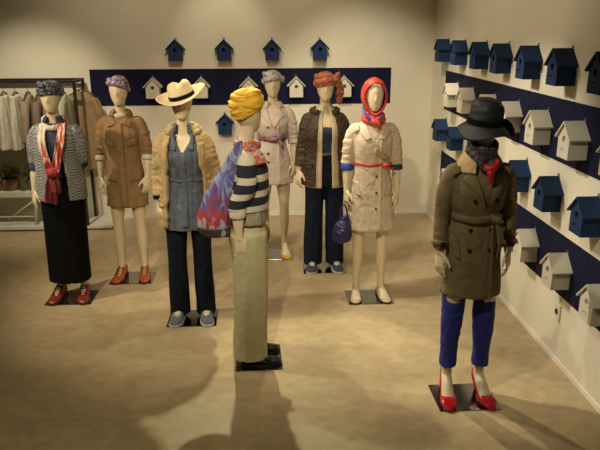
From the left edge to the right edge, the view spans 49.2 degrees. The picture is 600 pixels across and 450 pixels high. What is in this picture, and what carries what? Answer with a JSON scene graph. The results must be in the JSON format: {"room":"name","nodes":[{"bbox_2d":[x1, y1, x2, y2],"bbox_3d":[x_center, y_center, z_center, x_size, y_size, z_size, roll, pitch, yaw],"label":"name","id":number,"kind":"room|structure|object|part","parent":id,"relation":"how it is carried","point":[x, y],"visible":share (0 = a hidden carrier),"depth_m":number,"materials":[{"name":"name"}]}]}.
{"room":"clothing store","nodes":[
{"label":"clothing store","id":0,"kind":"room"},
{"bbox_2d":[0,0,436,215],"bbox_3d":[-2.346,-1.831,7.404,8.151,3.600,0.200,-1,17,-3],"label":"wall","id":1,"kind":"structure","parent":0,"point":[39,38],"depth_m":7.33,"materials":[{"name":"white paint"}]},
{"bbox_2d":[143,75,162,98],"bbox_3d":[-1.648,-1.547,7.351,0.208,0.247,0.143,-1,17,-3],"label":"birdhouse","id":2,"kind":"object","parent":1,"relation":"attached to","point":[153,89],"visible":0.98,"depth_m":7.32,"materials":[{"name":"white paint"}]},
{"bbox_2d":[165,38,184,60],"bbox_3d":[-1.379,-1.941,7.247,0.208,0.247,0.143,-1,17,-3],"label":"birdhouse","id":3,"kind":"object","parent":1,"relation":"attached to","point":[175,52],"visible":1,"depth_m":7.21,"materials":[{"name":"blue paint"}]},
{"bbox_2d":[194,75,210,97],"bbox_3d":[-1.113,-1.557,7.379,0.208,0.247,0.143,-1,17,-3],"label":"birdhouse","id":4,"kind":"object","parent":1,"relation":"attached to","point":[204,93],"visible":0.66,"depth_m":7.35,"materials":[{"name":"white paint"}]},
{"bbox_2d":[214,37,232,60],"bbox_3d":[-0.845,-1.952,7.274,0.208,0.247,0.143,-1,17,-3],"label":"birdhouse","id":5,"kind":"object","parent":1,"relation":"attached to","point":[223,52],"visible":1,"depth_m":7.24,"materials":[{"name":"blue paint"}]},
{"bbox_2d":[215,112,233,134],"bbox_3d":[-0.862,-1.167,7.513,0.208,0.247,0.143,-1,17,-3],"label":"birdhouse","id":6,"kind":"object","parent":1,"relation":"attached to","point":[225,125],"visible":1,"depth_m":7.48,"materials":[{"name":"blue paint"}]},
{"bbox_2d":[89,67,390,105],"bbox_3d":[-0.655,-1.576,7.473,3.406,0.405,0.004,-1,17,-3],"label":"wall panel","id":7,"kind":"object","parent":1,"relation":"attached to","point":[223,82],"depth_m":7.45,"materials":[{"name":"blue paint"}]},
{"bbox_2d":[239,75,257,87],"bbox_3d":[-0.579,-1.567,7.407,0.208,0.247,0.143,-1,17,-3],"label":"birdhouse","id":8,"kind":"object","parent":1,"relation":"attached to","point":[248,82],"visible":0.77,"depth_m":7.35,"materials":[{"name":"white paint"}]},
{"bbox_2d":[263,37,280,60],"bbox_3d":[-0.312,-1.962,7.302,0.208,0.247,0.143,-1,17,-3],"label":"birdhouse","id":9,"kind":"object","parent":1,"relation":"attached to","point":[271,52],"visible":1,"depth_m":7.26,"materials":[{"name":"blue paint"}]},
{"bbox_2d":[124,209,425,217],"bbox_3d":[-2.435,-0.098,7.818,7.951,0.045,0.008,-1,17,-3],"label":"baseboard","id":10,"kind":"structure","parent":1,"relation":"attached to","point":[395,210],"depth_m":7.94,"materials":[{"name":"white wood"}]},
{"bbox_2d":[287,74,305,96],"bbox_3d":[-0.043,-1.578,7.434,0.208,0.247,0.143,-1,17,-3],"label":"birdhouse","id":11,"kind":"object","parent":1,"relation":"attached to","point":[295,88],"visible":1,"depth_m":7.40,"materials":[{"name":"white paint"}]},
{"bbox_2d":[310,38,329,59],"bbox_3d":[0.223,-1.972,7.330,0.208,0.247,0.143,-1,17,-3],"label":"birdhouse","id":12,"kind":"object","parent":1,"relation":"attached to","point":[319,51],"visible":1,"depth_m":7.29,"materials":[{"name":"blue paint"}]},
{"bbox_2d":[341,74,353,96],"bbox_3d":[0.504,-1.588,7.463,0.208,0.247,0.143,-1,17,-3],"label":"birdhouse","id":13,"kind":"object","parent":1,"relation":"attached to","point":[347,87],"visible":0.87,"depth_m":7.43,"materials":[{"name":"white paint"}]},
{"bbox_2d":[0,213,599,449],"bbox_3d":[-2.075,1.340,3.343,8.151,0.100,9.834,-1,17,-3],"label":"floor","id":14,"kind":"structure","parent":0,"point":[109,373],"depth_m":4.40,"materials":[{"name":"concrete"}]},
{"bbox_2d":[0,215,113,230],"bbox_3d":[-3.355,-0.010,7.530,2.480,0.050,0.440,-1,17,-3],"label":"display platform","id":15,"kind":"object","parent":14,"relation":"on","point":[101,221],"visible":0.67,"depth_m":7.46,"materials":[{"name":"white painted wood"}]},
{"bbox_2d":[0,185,37,224],"bbox_3d":[-3.346,-0.220,7.467,0.940,0.386,0.340,-1,17,-3],"label":"bench","id":16,"kind":"object","parent":15,"relation":"on","point":[22,191],"visible":0.51,"depth_m":7.31,"materials":[{"name":"white wood"}]},
{"bbox_2d":[0,162,20,190],"bbox_3d":[-3.255,-0.559,7.347,0.278,0.329,0.278,-1,17,-3],"label":"potted plant","id":17,"kind":"object","parent":16,"relation":"on","point":[8,183],"visible":1,"depth_m":7.31,"materials":[{"name":"green plant"}]},
{"bbox_3d":[-3.256,-0.464,7.377,0.196,0.130,0.196,-1,17,-3],"label":"pot","id":18,"kind":"part","parent":17,"relation":"part of","materials":[{"name":"brown ceramic"}]},
{"bbox_2d":[22,167,30,189],"bbox_3d":[-2.982,-0.557,7.363,0.266,0.314,0.275,10,20,30],"label":"potted plant","id":19,"kind":"object","parent":16,"relation":"on","point":[28,181],"visible":0.22,"depth_m":7.31,"materials":[{"name":"green plant"}]},
{"bbox_3d":[-2.976,-0.469,7.391,0.196,0.130,0.196,-1,17,-3],"label":"pot","id":20,"kind":"part","parent":19,"relation":"part of","materials":[{"name":"brown ceramic"}]},
{"bbox_3d":[-2.964,-0.160,7.360,0.052,0.332,0.022,-1,17,-3],"label":"leg","id":21,"kind":"part","parent":16,"relation":"part of","materials":[{"name":"white wood"}]},
{"bbox_2d":[0,78,96,225],"bbox_3d":[-3.247,-0.798,7.286,1.728,1.599,0.388,-1,17,-3],"label":"clothing rack","id":22,"kind":"object","parent":15,"relation":"on","point":[73,81],"visible":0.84,"depth_m":7.23,"materials":[{"name":"black metal"}]},
{"bbox_2d":[0,85,11,150],"bbox_3d":[-3.131,-1.171,6.993,0.131,0.719,0.415,-1,17,-3],"label":"garment","id":23,"kind":"object","parent":22,"relation":"hanging from","point":[5,137],"visible":0.66,"depth_m":6.88,"materials":[{"name":"white fabric"}]},
{"bbox_2d":[9,84,25,150],"bbox_3d":[-3.008,-1.173,6.997,0.136,0.722,0.419,-1,17,-3],"label":"garment","id":24,"kind":"object","parent":22,"relation":"hanging from","point":[14,99],"visible":0.66,"depth_m":6.88,"materials":[{"name":"white fabric"}]},
{"bbox_2d":[19,84,34,164],"bbox_3d":[-2.877,-1.099,7.026,0.136,0.880,0.488,-1,17,-3],"label":"garment","id":25,"kind":"object","parent":22,"relation":"hanging from","point":[26,124],"visible":0.41,"depth_m":6.83,"materials":[{"name":"brown fabric"}]},
{"bbox_3d":[-3.240,-1.497,6.885,1.726,0.026,0.026,-1,17,-3],"label":"hanging rail","id":26,"kind":"part","parent":22,"relation":"part of","materials":[{"name":"black metal"}]},
{"bbox_2d":[31,94,42,124],"bbox_3d":[-2.756,-1.102,7.034,0.146,0.882,0.493,-1,17,-3],"label":"garment","id":27,"kind":"object","parent":22,"relation":"hanging from","point":[36,105],"visible":0.22,"depth_m":6.81,"materials":[{"name":"brown fabric"}]},
{"bbox_3d":[-3.260,-1.602,7.229,1.726,0.026,0.026,-1,17,-3],"label":"hanging rail","id":28,"kind":"part","parent":22,"relation":"part of","materials":[{"name":"black metal"}]},
{"bbox_2d":[58,80,75,123],"bbox_3d":[-2.509,-1.107,7.048,0.135,0.879,0.487,-1,17,-3],"label":"garment","id":29,"kind":"object","parent":22,"relation":"hanging from","point":[66,105],"visible":0.34,"depth_m":6.95,"materials":[{"name":"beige fabric"}]},
{"bbox_3d":[-2.389,-0.762,7.158,0.028,1.599,0.028,-1,17,-3],"label":"post","id":30,"kind":"part","parent":22,"relation":"part of","materials":[{"name":"black metal"}]},
{"bbox_2d":[69,78,103,169],"bbox_3d":[-2.404,-1.120,7.330,0.475,1.021,0.138,-1,17,-3],"label":"garment","id":31,"kind":"object","parent":22,"relation":"hanging from","point":[90,110],"visible":0.36,"depth_m":7.26,"materials":[{"name":"beige fabric"}]},
{"bbox_3d":[-2.409,-0.867,7.502,0.028,1.599,0.028,-1,17,-3],"label":"post","id":32,"kind":"part","parent":22,"relation":"part of","materials":[{"name":"black metal"}]},
{"bbox_2d":[26,80,98,305],"bbox_3d":[-1.927,-0.245,5.282,0.472,1.802,0.395,-1,17,-3],"label":"mannequin","id":33,"kind":"object","parent":14,"relation":"on","point":[57,149],"visible":1,"depth_m":5.21},
{"bbox_3d":[-1.923,0.614,5.541,0.380,0.006,0.300,-1,17,-3],"label":"plate","id":34,"kind":"part","parent":33,"relation":"part of","materials":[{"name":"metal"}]},
{"bbox_2d":[94,75,156,284],"bbox_3d":[-1.520,-0.381,5.717,0.502,1.805,0.343,-1,17,-3],"label":"mannequin","id":35,"kind":"object","parent":14,"relation":"on","point":[122,139],"visible":1,"depth_m":5.64},
{"bbox_3d":[-1.517,0.481,5.974,0.380,0.006,0.300,-1,17,-3],"label":"plate","id":36,"kind":"part","parent":35,"relation":"part of","materials":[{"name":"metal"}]},
{"bbox_2d":[150,79,219,327],"bbox_3d":[-0.844,-0.151,4.903,0.532,1.836,0.397,-1,17,-3],"label":"mannequin","id":37,"kind":"object","parent":14,"relation":"on","point":[185,162],"visible":0.9,"depth_m":4.80},
{"bbox_3d":[-0.854,-0.961,4.648,0.184,0.108,0.224,-15,25,1],"label":"crown","id":38,"kind":"part","parent":37,"relation":"part of","materials":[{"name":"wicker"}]},
{"bbox_2d":[164,121,201,135],"bbox_3d":[-0.848,-0.703,4.773,0.277,0.091,0.223,-1,17,-3],"label":"jacket collar","id":39,"kind":"object","parent":37,"relation":"attached to","point":[178,128],"depth_m":4.70,"materials":[{"name":"beige fur"}]},
{"bbox_3d":[-0.839,0.731,5.147,0.380,0.006,0.300,-1,17,-3],"label":"plate","id":40,"kind":"part","parent":37,"relation":"part of","materials":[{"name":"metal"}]},
{"bbox_2d":[228,86,282,371],"bbox_3d":[-0.299,0.041,4.268,0.336,1.836,0.480,-2,17,-5],"label":"mannequin","id":41,"kind":"object","parent":14,"relation":"on","point":[250,234],"visible":0.96,"depth_m":4.12},
{"bbox_2d":[196,140,242,237],"bbox_3d":[-0.496,-0.226,4.100,0.331,0.636,0.151,3,17,10],"label":"shoulder bag","id":42,"kind":"object","parent":41,"relation":"hanging from","point":[213,219],"visible":0.88,"depth_m":4.08,"materials":[{"name":"fabric"}]},
{"bbox_3d":[-0.286,0.915,4.535,0.315,0.006,0.360,-2,17,-5],"label":"plate","id":43,"kind":"part","parent":41,"relation":"part of","materials":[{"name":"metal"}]},
{"bbox_2d":[254,70,297,259],"bbox_3d":[-0.247,-0.566,6.307,0.497,1.806,0.344,-1,17,-3],"label":"mannequin","id":44,"kind":"object","parent":14,"relation":"on","point":[278,123],"visible":0.76,"depth_m":6.19},
{"bbox_3d":[-0.249,0.299,6.557,0.380,0.006,0.300,-1,17,-3],"label":"plate","id":45,"kind":"part","parent":44,"relation":"part of","materials":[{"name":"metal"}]},
{"bbox_2d":[294,71,349,273],"bbox_3d":[0.205,-0.467,5.956,0.515,1.819,0.379,-1,17,-3],"label":"mannequin","id":46,"kind":"object","parent":14,"relation":"on","point":[322,130],"visible":0.9,"depth_m":5.86},
{"bbox_3d":[0.227,0.407,6.199,0.400,0.006,0.270,-1,17,-3],"label":"plate","id":47,"kind":"part","parent":46,"relation":"part of","materials":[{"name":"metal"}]},
{"bbox_2d":[341,77,402,304],"bbox_3d":[0.576,-0.258,5.286,0.499,1.824,0.344,-1,17,-3],"label":"mannequin","id":48,"kind":"object","parent":14,"relation":"on","point":[372,147],"visible":1,"depth_m":5.19},
{"bbox_2d":[332,204,351,242],"bbox_3d":[0.342,-0.013,5.301,0.163,0.330,0.131,-1,17,-3],"label":"handbag","id":49,"kind":"object","parent":48,"relation":"hanging from","point":[342,232],"visible":1,"depth_m":5.27,"materials":[{"name":"blue leather"}]},
{"bbox_3d":[0.354,-0.109,5.274,0.073,0.132,0.037,-1,17,-3],"label":"bag handle","id":50,"kind":"part","parent":49,"relation":"part of","materials":[{"name":"blue leather"}]},
{"bbox_3d":[0.581,0.607,5.537,0.380,0.006,0.300,-1,17,-3],"label":"plate","id":51,"kind":"part","parent":48,"relation":"part of","materials":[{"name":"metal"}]},
{"bbox_2d":[428,97,517,411],"bbox_3d":[1.004,0.185,3.797,0.501,1.825,0.368,-1,17,-3],"label":"mannequin","id":52,"kind":"object","parent":14,"relation":"on","point":[475,211],"visible":1,"depth_m":3.71},
{"bbox_3d":[1.007,1.060,4.045,0.370,0.006,0.300,-1,17,-3],"label":"plate","id":53,"kind":"part","parent":52,"relation":"part of","materials":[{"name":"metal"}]},
{"bbox_3d":[1.016,-0.616,3.563,0.190,0.154,0.216,2,21,-4],"label":"crown","id":54,"kind":"part","parent":52,"relation":"part of","materials":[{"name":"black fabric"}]},
{"bbox_2d":[425,0,599,405],"bbox_3d":[1.894,-0.476,2.913,0.200,3.600,9.634,-1,17,-3],"label":"wall","id":55,"kind":"structure","parent":0,"point":[551,24],"depth_m":4.67,"materials":[{"name":"white paint"}]},
{"bbox_2d":[431,117,447,140],"bbox_3d":[1.497,-1.035,7.042,0.143,0.247,0.208,-1,17,-3],"label":"birdhouse","id":56,"kind":"object","parent":55,"relation":"attached to","point":[440,126],"visible":0.98,"depth_m":6.99,"materials":[{"name":"blue paint"}]},
{"bbox_2d":[434,37,450,61],"bbox_3d":[1.490,-1.842,6.880,0.143,0.247,0.208,-1,17,-3],"label":"birdhouse","id":57,"kind":"object","parent":55,"relation":"attached to","point":[442,54],"visible":0.99,"depth_m":6.83,"materials":[{"name":"blue paint"}]},
{"bbox_2d":[442,82,458,106],"bbox_3d":[1.515,-1.319,6.598,0.143,0.247,0.208,-1,17,-3],"label":"birdhouse","id":58,"kind":"object","parent":55,"relation":"attached to","point":[450,90],"visible":0.97,"depth_m":6.55,"materials":[{"name":"white paint"}]},
{"bbox_2d":[445,127,463,150],"bbox_3d":[1.528,-0.871,6.505,0.143,0.247,0.208,-1,17,-3],"label":"birdhouse","id":59,"kind":"object","parent":55,"relation":"attached to","point":[454,142],"visible":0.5,"depth_m":6.45,"materials":[{"name":"blue paint"}]},
{"bbox_2d":[449,39,468,64],"bbox_3d":[1.523,-1.670,6.313,0.143,0.247,0.208,-1,17,-3],"label":"birdhouse","id":60,"kind":"object","parent":55,"relation":"attached to","point":[459,50],"visible":0.99,"depth_m":6.26,"materials":[{"name":"blue paint"}]},
{"bbox_2d":[455,86,474,113],"bbox_3d":[1.543,-1.174,6.119,0.143,0.247,0.208,-1,17,-3],"label":"birdhouse","id":61,"kind":"object","parent":55,"relation":"attached to","point":[465,96],"visible":0.98,"depth_m":6.07,"materials":[{"name":"white paint"}]},
{"bbox_2d":[468,40,489,68],"bbox_3d":[1.557,-1.490,5.722,0.143,0.247,0.208,-1,17,-3],"label":"birdhouse","id":62,"kind":"object","parent":55,"relation":"attached to","point":[478,52],"visible":0.98,"depth_m":5.67,"materials":[{"name":"blue paint"}]},
{"bbox_2d":[479,92,495,98],"bbox_3d":[1.576,-0.997,5.540,0.143,0.247,0.208,-1,17,-3],"label":"birdhouse","id":63,"kind":"object","parent":55,"relation":"attached to","point":[481,95],"visible":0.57,"depth_m":5.50,"materials":[{"name":"white paint"}]},
{"bbox_2d":[488,41,512,73],"bbox_3d":[1.587,-1.333,5.207,0.143,0.247,0.208,-1,17,-3],"label":"birdhouse","id":64,"kind":"object","parent":55,"relation":"attached to","point":[500,55],"visible":1,"depth_m":5.16,"materials":[{"name":"blue paint"}]},
{"bbox_2d":[425,210,599,413],"bbox_3d":[1.796,1.232,3.424,0.008,0.035,9.626,-1,17,-3],"label":"baseboard","id":65,"kind":"structure","parent":55,"relation":"attached to","point":[573,380],"depth_m":4.51,"materials":[{"name":"white wood"}]},
{"bbox_2d":[502,99,522,132],"bbox_3d":[1.605,-0.842,5.030,0.143,0.247,0.208,-1,17,-3],"label":"birdhouse","id":66,"kind":"object","parent":55,"relation":"attached to","point":[513,112],"visible":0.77,"depth_m":4.97,"materials":[{"name":"white paint"}]},
{"bbox_2d":[439,150,599,331],"bbox_3d":[1.811,0.688,2.966,0.004,0.403,9.065,-1,17,-3],"label":"trim","id":67,"kind":"structure","parent":55,"relation":"attached to","point":[585,267],"depth_m":4.33,"materials":[{"name":"blue paint"}]},
{"bbox_2d":[508,157,531,191],"bbox_3d":[1.621,-0.383,4.903,0.143,0.247,0.208,-1,17,-3],"label":"birdhouse","id":68,"kind":"object","parent":55,"relation":"attached to","point":[521,168],"visible":0.74,"depth_m":4.85,"materials":[{"name":"blue paint"}]},
{"bbox_2d":[444,70,599,179],"bbox_3d":[1.809,-0.134,2.715,0.004,0.405,9.065,-1,17,-3],"label":"wall panel","id":69,"kind":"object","parent":55,"relation":"attached to","point":[560,110],"depth_m":4.47,"materials":[{"name":"blue paint"}]},
{"bbox_2d":[512,226,539,261],"bbox_3d":[1.637,0.128,4.777,0.143,0.247,0.208,-1,17,-3],"label":"birdhouse","id":70,"kind":"object","parent":55,"relation":"attached to","point":[525,250],"visible":0.93,"depth_m":4.72,"materials":[{"name":"white paint"}]},
{"bbox_2d":[513,43,542,78],"bbox_3d":[1.618,-1.167,4.663,0.143,0.247,0.208,-1,17,-3],"label":"birdhouse","id":71,"kind":"object","parent":55,"relation":"attached to","point":[528,59],"visible":1,"depth_m":4.61,"materials":[{"name":"blue paint"}]},
{"bbox_2d":[522,107,552,144],"bbox_3d":[1.635,-0.687,4.520,0.143,0.247,0.208,-1,17,-3],"label":"birdhouse","id":72,"kind":"object","parent":55,"relation":"attached to","point":[538,126],"visible":1,"depth_m":4.47,"materials":[{"name":"white paint"}]},
{"bbox_2d":[531,173,563,211],"bbox_3d":[1.651,-0.225,4.385,0.143,0.247,0.208,-1,17,-3],"label":"birdhouse","id":73,"kind":"object","parent":55,"relation":"attached to","point":[548,193],"visible":1,"depth_m":4.33,"materials":[{"name":"blue paint"}]},
{"bbox_2d":[539,250,572,289],"bbox_3d":[1.666,0.280,4.276,0.143,0.247,0.208,-1,17,-3],"label":"birdhouse","id":74,"kind":"object","parent":55,"relation":"attached to","point":[556,270],"visible":1,"depth_m":4.23,"materials":[{"name":"white paint"}]},
{"bbox_2d":[553,302,560,321],"bbox_3d":[1.729,0.585,4.413,0.014,0.116,0.084,-1,17,-3],"label":"wall outlet","id":75,"kind":"object","parent":55,"relation":"attached to","point":[557,308],"visible":1,"depth_m":4.40,"materials":[{"name":"white plastic"}]},
{"bbox_2d":[544,45,578,85],"bbox_3d":[1.648,-1.010,4.149,0.143,0.247,0.208,-1,17,-3],"label":"birdhouse","id":76,"kind":"object","parent":55,"relation":"attached to","point":[562,64],"visible":1,"depth_m":4.10,"materials":[{"name":"blue paint"}]},
{"bbox_2d":[555,118,590,160],"bbox_3d":[1.664,-0.531,4.010,0.143,0.247,0.208,-1,17,-3],"label":"birdhouse","id":77,"kind":"object","parent":55,"relation":"attached to","point":[573,136],"visible":1,"depth_m":3.96,"materials":[{"name":"white paint"}]},
{"bbox_2d":[567,193,599,237],"bbox_3d":[1.681,-0.067,3.865,0.143,0.247,0.208,-1,17,-3],"label":"birdhouse","id":78,"kind":"object","parent":55,"relation":"attached to","point":[584,222],"visible":1,"depth_m":3.82,"materials":[{"name":"blue paint"}]},
{"bbox_2d":[576,284,599,326],"bbox_3d":[1.696,0.436,3.764,0.143,0.247,0.208,-1,17,-3],"label":"birdhouse","id":79,"kind":"object","parent":55,"relation":"attached to","point":[589,305],"visible":1,"depth_m":3.73,"materials":[{"name":"white paint"}]},
{"bbox_2d":[585,51,599,94],"bbox_3d":[1.679,-0.847,3.613,0.143,0.247,0.208,-1,17,-3],"label":"birdhouse","id":80,"kind":"object","parent":55,"relation":"attached to","point":[593,84],"visible":1,"depth_m":3.62,"materials":[{"name":"blue paint"}]},
{"bbox_2d":[596,146,599,174],"bbox_3d":[1.694,-0.376,3.500,0.143,0.247,0.208,-1,17,-3],"label":"birdhouse","id":81,"kind":"object","parent":55,"relation":"attached to","point":[598,149],"visible":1,"depth_m":3.59,"materials":[{"name":"white paint"}]}
]}

